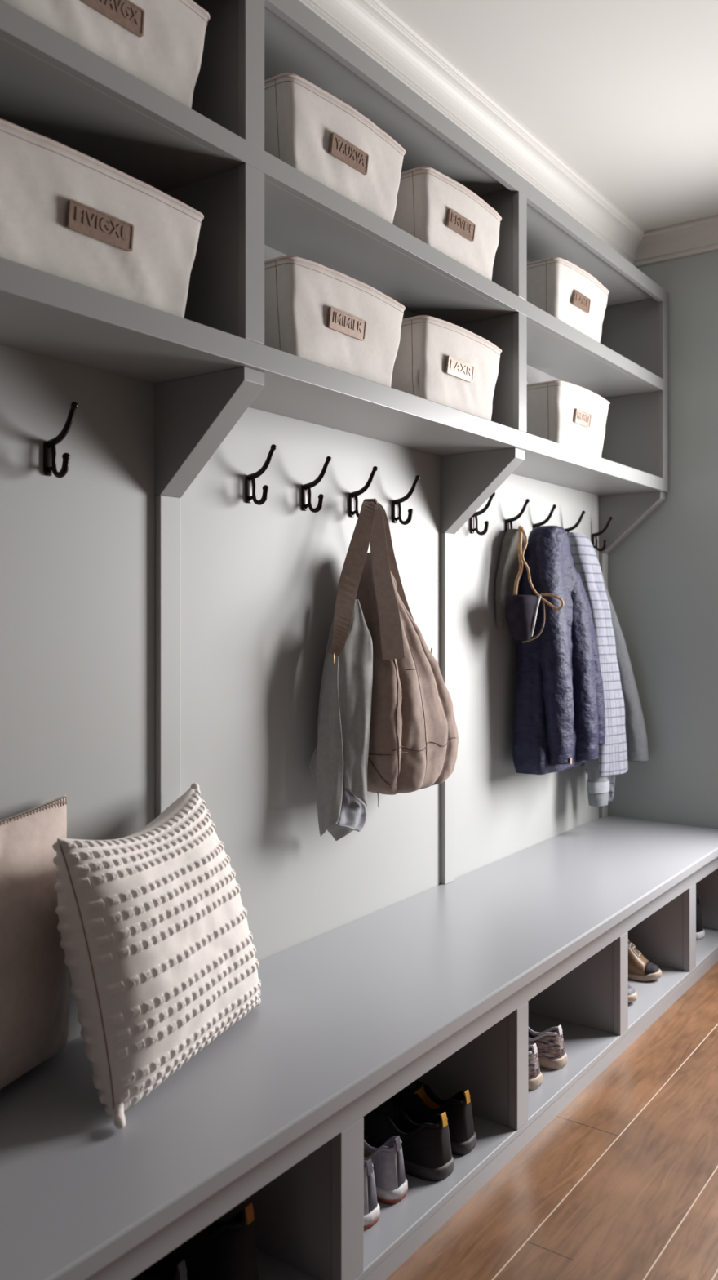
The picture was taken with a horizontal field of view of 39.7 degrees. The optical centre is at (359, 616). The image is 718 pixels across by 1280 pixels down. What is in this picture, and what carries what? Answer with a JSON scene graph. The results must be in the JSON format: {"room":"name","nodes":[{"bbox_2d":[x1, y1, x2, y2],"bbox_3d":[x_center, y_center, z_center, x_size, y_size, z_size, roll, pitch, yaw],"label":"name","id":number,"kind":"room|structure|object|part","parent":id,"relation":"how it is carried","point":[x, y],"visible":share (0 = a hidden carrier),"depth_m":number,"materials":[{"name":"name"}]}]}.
{"room":"mudroom","nodes":[
{"label":"mudroom","id":0,"kind":"room"},
{"bbox_2d":[0,344,599,1041],"bbox_3d":[-0.644,-0.137,1.937,0.100,2.817,5.785,0,0,36],"label":"wall","id":1,"kind":"structure","parent":0,"point":[259,584],"depth_m":2.36,"materials":[{"name":"paint"}]},
{"bbox_2d":[43,401,78,478],"bbox_3d":[-0.564,-0.333,1.888,0.088,0.140,0.021,0,0,36],"label":"coat hook","id":2,"kind":"object","parent":1,"relation":"attached to","point":[50,468],"visible":1,"depth_m":1.89,"materials":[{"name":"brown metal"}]},
{"bbox_3d":[-0.563,-0.364,1.887,0.085,0.079,0.015,0,0,36],"label":"arm","id":3,"kind":"part","parent":2,"relation":"part of","materials":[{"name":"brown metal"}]},
{"bbox_2d":[155,494,180,817],"bbox_3d":[-0.414,0.286,2.156,0.016,1.093,0.060,0,0,36],"label":"trim","id":4,"kind":"structure","parent":1,"relation":"attached to","point":[167,508],"depth_m":2.14,"materials":[{"name":"paint"}]},
{"bbox_2d":[244,444,276,505],"bbox_3d":[-0.230,-0.333,2.350,0.088,0.140,0.021,0,0,36],"label":"coat hook","id":5,"kind":"object","parent":1,"relation":"attached to","point":[250,480],"visible":1,"depth_m":2.35,"materials":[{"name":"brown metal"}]},
{"bbox_3d":[-0.229,-0.364,2.349,0.085,0.079,0.015,0,0,36],"label":"arm","id":6,"kind":"part","parent":5,"relation":"part of","materials":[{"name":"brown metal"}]},
{"bbox_2d":[301,456,331,512],"bbox_3d":[-0.106,-0.333,2.522,0.088,0.140,0.021,0,0,36],"label":"coat hook","id":7,"kind":"object","parent":1,"relation":"attached to","point":[306,488],"visible":1,"depth_m":2.53,"materials":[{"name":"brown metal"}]},
{"bbox_3d":[-0.105,-0.364,2.521,0.085,0.079,0.015,0,0,36],"label":"arm","id":8,"kind":"part","parent":7,"relation":"part of","materials":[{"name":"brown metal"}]},
{"bbox_2d":[0,0,668,554],"bbox_3d":[0.056,-0.783,2.590,0.270,1.046,3.704,0,0,36],"label":"wall shelf unit","id":9,"kind":"object","parent":1,"relation":"attached to","point":[207,366],"visible":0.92,"depth_m":2.22,"materials":[{"name":"grey paint"}]},
{"bbox_2d":[0,118,204,318],"bbox_3d":[-0.532,-0.666,1.776,0.235,0.228,0.517,0,0,36],"label":"storage bin","id":10,"kind":"object","parent":9,"relation":"on","point":[66,213],"visible":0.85,"depth_m":1.70,"materials":[{"name":"fabric"}]},
{"bbox_3d":[-0.445,-0.673,1.716,0.012,0.048,0.138,0,0,36],"label":"label plate","id":11,"kind":"part","parent":10,"relation":"part of","materials":[{"name":"brown metal"}]},
{"bbox_2d":[2,0,210,108],"bbox_3d":[-0.520,-1.060,1.795,0.236,0.228,0.507,0,0,36],"label":"storage bin","id":12,"kind":"object","parent":9,"relation":"on","point":[160,43],"visible":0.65,"depth_m":1.80,"materials":[{"name":"fabric"}]},
{"bbox_3d":[-0.431,-1.067,1.736,0.012,0.048,0.138,0,0,36],"label":"label plate","id":13,"kind":"part","parent":12,"relation":"part of","materials":[{"name":"brown metal"}]},
{"bbox_3d":[0.051,-0.922,2.590,0.238,0.045,3.699,0,0,36],"label":"shelf","id":14,"kind":"part","parent":9,"relation":"part of","materials":[{"name":"grey paint"}]},
{"bbox_3d":[0.054,-0.525,2.588,0.270,0.051,3.699,0,0,36],"label":"shelf","id":15,"kind":"part","parent":9,"relation":"part of","materials":[{"name":"grey paint"}]},
{"bbox_2d":[263,255,405,386],"bbox_3d":[-0.101,-0.666,2.370,0.242,0.228,0.467,0,0,36],"label":"storage bin","id":16,"kind":"object","parent":9,"relation":"on","point":[315,312],"visible":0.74,"depth_m":2.24,"materials":[{"name":"fabric"}]},
{"bbox_3d":[-0.027,-0.673,2.289,0.013,0.048,0.138,0,0,36],"label":"label plate","id":17,"kind":"part","parent":16,"relation":"part of","materials":[{"name":"brown metal"}]},
{"bbox_2d":[264,72,405,223],"bbox_3d":[-0.101,-1.058,2.370,0.243,0.225,0.468,0,0,36],"label":"storage bin","id":18,"kind":"object","parent":9,"relation":"on","point":[308,128],"visible":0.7,"depth_m":2.25,"materials":[{"name":"fabric"}]},
{"bbox_3d":[-0.022,-1.067,2.296,0.013,0.048,0.138,0,0,36],"label":"label plate","id":19,"kind":"part","parent":18,"relation":"part of","materials":[{"name":"brown metal"}]},
{"bbox_3d":[0.051,-1.290,2.590,0.238,0.030,3.699,0,0,36],"label":"panel","id":20,"kind":"part","parent":9,"relation":"part of","materials":[{"name":"grey paint"}]},
{"bbox_3d":[-0.050,-0.928,2.663,0.012,0.754,3.699,0,0,36],"label":"panel","id":21,"kind":"part","parent":9,"relation":"part of","materials":[{"name":"grey paint"}]},
{"bbox_2d":[391,315,502,420],"bbox_3d":[0.209,-0.668,2.798,0.241,0.232,0.442,0,0,36],"label":"storage bin","id":22,"kind":"object","parent":9,"relation":"on","point":[439,361],"visible":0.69,"depth_m":2.66,"materials":[{"name":"fabric"}]},
{"bbox_3d":[0.275,-0.673,2.709,0.013,0.048,0.138,0,0,36],"label":"label plate","id":23,"kind":"part","parent":22,"relation":"part of","materials":[{"name":"brown metal"}]},
{"bbox_2d":[392,166,502,280],"bbox_3d":[0.211,-1.058,2.800,0.242,0.225,0.437,0,0,36],"label":"storage bin","id":24,"kind":"object","parent":9,"relation":"on","point":[436,209],"visible":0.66,"depth_m":2.67,"materials":[{"name":"fabric"}]},
{"bbox_3d":[0.279,-1.067,2.712,0.013,0.048,0.138,0,0,36],"label":"label plate","id":25,"kind":"part","parent":24,"relation":"part of","materials":[{"name":"brown leather"}]},
{"bbox_3d":[0.156,-1.281,2.515,0.020,0.050,3.699,0,0,36],"label":"rail","id":26,"kind":"part","parent":9,"relation":"part of","materials":[{"name":"grey paint"}]},
{"bbox_2d":[526,380,609,457],"bbox_3d":[0.690,-0.698,3.464,0.241,0.291,0.447,0,0,36],"label":"storage bin","id":27,"kind":"object","parent":9,"relation":"on","point":[565,413],"visible":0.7,"depth_m":3.30,"materials":[{"name":"fabric"}]},
{"bbox_3d":[0.760,-0.673,3.378,0.013,0.048,0.124,0,0,36],"label":"label plate","id":28,"kind":"part","parent":27,"relation":"part of","materials":[{"name":"brown metal"}]},
{"bbox_2d":[526,257,609,342],"bbox_3d":[0.686,-1.058,3.456,0.242,0.225,0.452,0,0,36],"label":"storage bin","id":29,"kind":"object","parent":9,"relation":"on","point":[556,286],"visible":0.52,"depth_m":3.30,"materials":[{"name":"fabric"}]},
{"bbox_3d":[0.755,-1.067,3.372,0.013,0.048,0.126,0,0,36],"label":"label plate","id":30,"kind":"part","parent":29,"relation":"part of","materials":[{"name":"brown metal"}]},
{"bbox_2d":[308,599,373,840],"bbox_3d":[-0.041,0.267,2.534,0.161,0.623,0.103,0,0,-37],"label":"shirt","id":31,"kind":"object","parent":1,"relation":"hanging from","point":[339,763],"visible":0.92,"depth_m":2.51,"materials":[{"name":"grey fabric"}]},
{"bbox_3d":[-0.053,0.215,2.574,0.123,0.510,0.028,0,0,-20],"label":"panel","id":32,"kind":"part","parent":31,"relation":"part of","materials":[{"name":"grey fabric"}]},
{"bbox_3d":[-0.004,0.221,2.530,0.053,0.530,0.107,0,0,36],"label":"panel","id":33,"kind":"part","parent":31,"relation":"part of","materials":[{"name":"grey fabric"}]},
{"bbox_2d":[349,466,377,517],"bbox_3d":[0.014,-0.333,2.687,0.088,0.140,0.021,0,0,36],"label":"coat hook","id":34,"kind":"object","parent":1,"relation":"attached to","point":[353,500],"visible":0.79,"depth_m":2.70,"materials":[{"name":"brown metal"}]},
{"bbox_3d":[0.015,-0.364,2.686,0.085,0.079,0.015,0,0,36],"label":"arm","id":35,"kind":"part","parent":34,"relation":"part of","materials":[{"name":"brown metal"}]},
{"bbox_2d":[328,498,458,807],"bbox_3d":[0.085,0.092,2.670,0.203,0.817,0.532,0,0,36],"label":"canvas bag","id":36,"kind":"object","parent":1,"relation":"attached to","point":[414,741],"visible":0.86,"depth_m":2.60,"materials":[{"name":"brown fabric"}]},
{"bbox_3d":[0.055,-0.099,2.619,0.063,0.422,0.140,0,0,-34],"label":"handle","id":37,"kind":"part","parent":36,"relation":"part of","materials":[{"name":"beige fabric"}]},
{"bbox_2d":[392,475,420,524],"bbox_3d":[0.138,-0.333,2.859,0.088,0.140,0.021,0,0,36],"label":"coat hook","id":38,"kind":"object","parent":1,"relation":"attached to","point":[398,501],"visible":1,"depth_m":2.86,"materials":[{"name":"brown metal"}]},
{"bbox_3d":[0.139,-0.364,2.858,0.085,0.079,0.015,0,0,36],"label":"arm","id":39,"kind":"part","parent":38,"relation":"part of","materials":[{"name":"brown metal"}]},
{"bbox_2d":[440,533,454,884],"bbox_3d":[0.279,0.286,3.115,0.016,1.093,0.060,0,0,36],"label":"trim","id":40,"kind":"structure","parent":1,"relation":"attached to","point":[447,540],"depth_m":3.10,"materials":[{"name":"paint"}]},
{"bbox_2d":[470,492,495,535],"bbox_3d":[0.404,-0.333,3.227,0.088,0.140,0.021,0,0,36],"label":"coat hook","id":41,"kind":"object","parent":1,"relation":"attached to","point":[474,517],"visible":0.94,"depth_m":3.23,"materials":[{"name":"black metal"}]},
{"bbox_3d":[0.405,-0.364,3.226,0.085,0.079,0.015,0,0,36],"label":"arm","id":42,"kind":"part","parent":41,"relation":"part of","materials":[{"name":"brown metal"}]},
{"bbox_2d":[505,498,529,533],"bbox_3d":[0.548,-0.333,3.426,0.088,0.140,0.021,0,0,36],"label":"coat hook","id":43,"kind":"object","parent":1,"relation":"attached to","point":[511,520],"visible":0.64,"depth_m":3.43,"materials":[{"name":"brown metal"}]},
{"bbox_2d":[495,528,519,628],"bbox_3d":[0.512,-0.130,3.397,0.056,0.340,0.142,0,0,36],"label":"scarf","id":44,"kind":"object","parent":43,"relation":"hanging from","point":[508,565],"visible":0.7,"depth_m":3.37,"materials":[{"name":"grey fabric"}]},
{"bbox_3d":[0.549,-0.364,3.425,0.085,0.079,0.015,0,0,36],"label":"arm","id":45,"kind":"part","parent":43,"relation":"part of","materials":[{"name":"brown metal"}]},
{"bbox_2d":[505,525,564,643],"bbox_3d":[0.552,-0.111,3.296,0.162,0.399,0.198,0,0,-36],"label":"pouch","id":46,"kind":"object","parent":43,"relation":"hanging from","point":[521,611],"visible":1,"depth_m":3.26,"materials":[{"name":"fabric"}]},
{"bbox_3d":[0.543,-0.190,3.357,0.028,0.243,0.120,0,0,18],"label":"cord","id":47,"kind":"part","parent":46,"relation":"part of","materials":[{"name":"beige fabric"}]},
{"bbox_3d":[0.590,-0.165,3.324,0.069,0.289,0.197,0,0,-36],"label":"cord","id":48,"kind":"part","parent":46,"relation":"part of","materials":[{"name":"beige fabric"}]},
{"bbox_2d":[533,504,556,528],"bbox_3d":[0.675,-0.333,3.602,0.088,0.140,0.021,0,0,36],"label":"coat hook","id":49,"kind":"object","parent":1,"relation":"attached to","point":[554,506],"visible":0.41,"depth_m":3.59,"materials":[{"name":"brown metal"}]},
{"bbox_2d":[512,525,605,774],"bbox_3d":[0.722,0.109,3.549,0.223,0.852,0.488,0,0,36],"label":"coat","id":50,"kind":"object","parent":49,"relation":"hanging from","point":[560,721],"visible":0.97,"depth_m":3.38,"materials":[{"name":"blue fabric"}]},
{"bbox_3d":[0.786,0.155,3.562,0.130,0.710,0.162,0,0,36],"label":"panel","id":51,"kind":"part","parent":50,"relation":"part of","materials":[{"name":"blue fabric"}]},
{"bbox_2d":[564,511,585,534],"bbox_3d":[0.827,-0.333,3.813,0.088,0.140,0.021,0,0,36],"label":"coat hook","id":52,"kind":"object","parent":1,"relation":"attached to","point":[567,530],"visible":0.34,"depth_m":3.80,"materials":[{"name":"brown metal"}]},
{"bbox_2d":[568,532,628,806],"bbox_3d":[0.929,0.205,3.814,0.142,1.040,0.342,0,0,44],"label":"checked shirt","id":53,"kind":"object","parent":52,"relation":"hanging from","point":[612,760],"visible":0.82,"depth_m":3.75,"materials":[{"name":"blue fabric"}]},
{"bbox_2d":[578,572,648,766],"bbox_3d":[0.999,0.158,3.938,0.212,0.855,0.356,0,0,36],"label":"jacket","id":54,"kind":"object","parent":52,"relation":"hanging from","point":[635,726],"visible":0.18,"depth_m":3.96,"materials":[{"name":"fabric"}]},
{"bbox_2d":[591,516,613,551],"bbox_3d":[0.987,-0.333,4.034,0.088,0.140,0.021,0,0,36],"label":"coat hook","id":55,"kind":"object","parent":1,"relation":"attached to","point":[611,518],"visible":0.88,"depth_m":4.03,"materials":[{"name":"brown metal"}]},
{"bbox_3d":[0.988,-0.364,4.033,0.085,0.079,0.015,0,0,36],"label":"arm","id":56,"kind":"part","parent":55,"relation":"part of","materials":[{"name":"brown metal"}]},
{"bbox_2d":[599,553,608,817],"bbox_3d":[1.019,0.286,4.139,0.016,1.093,0.060,0,0,36],"label":"trim","id":57,"kind":"structure","parent":1,"relation":"attached to","point":[603,558],"depth_m":4.12,"materials":[{"name":"paint"}]},
{"bbox_2d":[384,0,717,231],"bbox_3d":[0.389,-1.585,1.190,2.650,0.080,5.785,0,0,36],"label":"ceiling","id":58,"kind":"structure","parent":0,"point":[625,92],"depth_m":2.85,"materials":[{"name":"white paint"}]},
{"bbox_2d":[386,960,717,1279],"bbox_3d":[0.389,1.312,1.190,2.650,0.080,5.785,0,0,36],"label":"floor","id":59,"kind":"structure","parent":0,"point":[621,1184],"depth_m":2.22,"materials":[{"name":"brown wood"}]},
{"bbox_2d":[0,815,717,1279],"bbox_3d":[-0.084,1.052,2.149,0.560,0.439,4.585,0,0,36],"label":"storage bench","id":60,"kind":"object","parent":59,"relation":"on","point":[442,987],"visible":0.95,"depth_m":2.04,"materials":[{"name":"grey paint"}]},
{"bbox_2d":[0,795,70,1089],"bbox_3d":[-0.662,0.585,1.634,0.127,0.480,0.604,0,0,23],"label":"plain cushion","id":61,"kind":"object","parent":60,"relation":"on","point":[35,990],"visible":0.91,"depth_m":1.75,"materials":[{"name":"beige fabric"}]},
{"bbox_2d":[52,782,261,1128],"bbox_3d":[-0.385,0.594,1.891,0.255,0.469,0.553,0,0,20],"label":"textured cushion","id":62,"kind":"object","parent":60,"relation":"on","point":[156,940],"visible":1,"depth_m":1.73,"materials":[{"name":"beige fabric"}]},
{"bbox_2d":[131,1259,186,1279],"bbox_3d":[-0.406,1.128,1.657,0.299,0.177,0.103,0,0,29],"label":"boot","id":63,"kind":"object","parent":60,"relation":"on","point":[179,1272],"visible":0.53,"depth_m":1.63,"materials":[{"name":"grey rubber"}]},
{"bbox_2d":[142,1202,258,1279],"bbox_3d":[-0.307,1.118,1.788,0.299,0.197,0.103,0,0,33],"label":"shoe","id":64,"kind":"object","parent":60,"relation":"on","point":[227,1250],"visible":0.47,"depth_m":1.72,"materials":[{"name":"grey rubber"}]},
{"bbox_2d":[364,1158,380,1230],"bbox_3d":[-0.093,1.154,2.066,0.299,0.125,0.103,0,0,36],"label":"sneaker","id":65,"kind":"object","parent":60,"relation":"on","point":[371,1207],"visible":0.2,"depth_m":1.99,"materials":[{"name":"grey fabric"}]},
{"bbox_2d":[364,1135,408,1204],"bbox_3d":[-0.027,1.154,2.162,0.299,0.125,0.103,0,0,34],"label":"sneaker","id":66,"kind":"object","parent":60,"relation":"on","point":[391,1181],"visible":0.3,"depth_m":2.07,"materials":[{"name":"grey fabric"}]},
{"bbox_2d":[364,1099,454,1181],"bbox_3d":[0.071,1.151,2.248,0.309,0.132,0.113,0,0,38],"label":"trainer","id":67,"kind":"object","parent":60,"relation":"on","point":[426,1147],"visible":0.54,"depth_m":2.17,"materials":[{"name":"black fabric"}]},
{"bbox_2d":[383,1079,476,1155],"bbox_3d":[0.136,1.151,2.354,0.309,0.132,0.113,0,0,34],"label":"trainer","id":68,"kind":"object","parent":60,"relation":"on","point":[418,1100],"visible":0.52,"depth_m":2.29,"materials":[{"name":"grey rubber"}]},
{"bbox_2d":[528,1043,542,1090],"bbox_3d":[0.346,1.163,2.646,0.288,0.107,0.103,0,0,36],"label":"shoe","id":69,"kind":"object","parent":60,"relation":"on","point":[535,1075],"visible":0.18,"depth_m":2.56,"materials":[{"name":"fabric"}]},
{"bbox_3d":[0.111,1.253,2.007,0.022,0.038,4.585,0,0,36],"label":"rail","id":70,"kind":"part","parent":60,"relation":"part of","materials":[{"name":"grey paint"}]},
{"bbox_2d":[528,1024,567,1070],"bbox_3d":[0.437,1.163,2.764,0.288,0.107,0.103,0,0,38],"label":"shoe","id":71,"kind":"object","parent":60,"relation":"on","point":[552,1055],"visible":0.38,"depth_m":2.68,"materials":[{"name":"grey fabric"}]},
{"bbox_2d":[627,983,637,1002],"bbox_3d":[0.762,1.152,3.218,0.299,0.128,0.103,0,0,43],"label":"shoe","id":72,"kind":"object","parent":60,"relation":"on","point":[632,993],"visible":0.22,"depth_m":3.11,"materials":[{"name":"beige rubber"}]},
{"bbox_2d":[627,938,662,982],"bbox_3d":[0.883,1.138,3.396,0.299,0.157,0.103,0,0,29],"label":"shoe","id":73,"kind":"object","parent":60,"relation":"on","point":[641,969],"visible":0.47,"depth_m":3.33,"materials":[{"name":"brown leather"}]},
{"bbox_2d":[696,896,705,940],"bbox_3d":[1.183,1.138,3.842,0.299,0.157,0.103,0,0,42],"label":"shoe","id":74,"kind":"object","parent":60,"relation":"on","point":[700,933],"visible":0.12,"depth_m":3.75,"materials":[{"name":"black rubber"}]},
{"bbox_2d":[608,249,717,828],"bbox_3d":[2.054,-0.137,3.494,2.650,2.817,0.100,0,0,36],"label":"wall","id":75,"kind":"structure","parent":0,"point":[663,577],"depth_m":3.99,"materials":[{"name":"paint"}]},
{"bbox_2d":[299,0,644,265],"bbox_3d":[-0.475,-1.492,1.814,0.078,0.107,5.584,0,0,36],"label":"trim","id":76,"kind":"structure","parent":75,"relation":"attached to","point":[375,27],"depth_m":2.93,"materials":[{"name":"white paint"}]},
{"bbox_2d":[634,214,717,266],"bbox_3d":[2.051,-1.492,3.387,2.329,0.107,0.078,0,0,36],"label":"trim","id":77,"kind":"structure","parent":75,"relation":"attached to","point":[699,236],"depth_m":3.95,"materials":[{"name":"white paint"}]}
]}

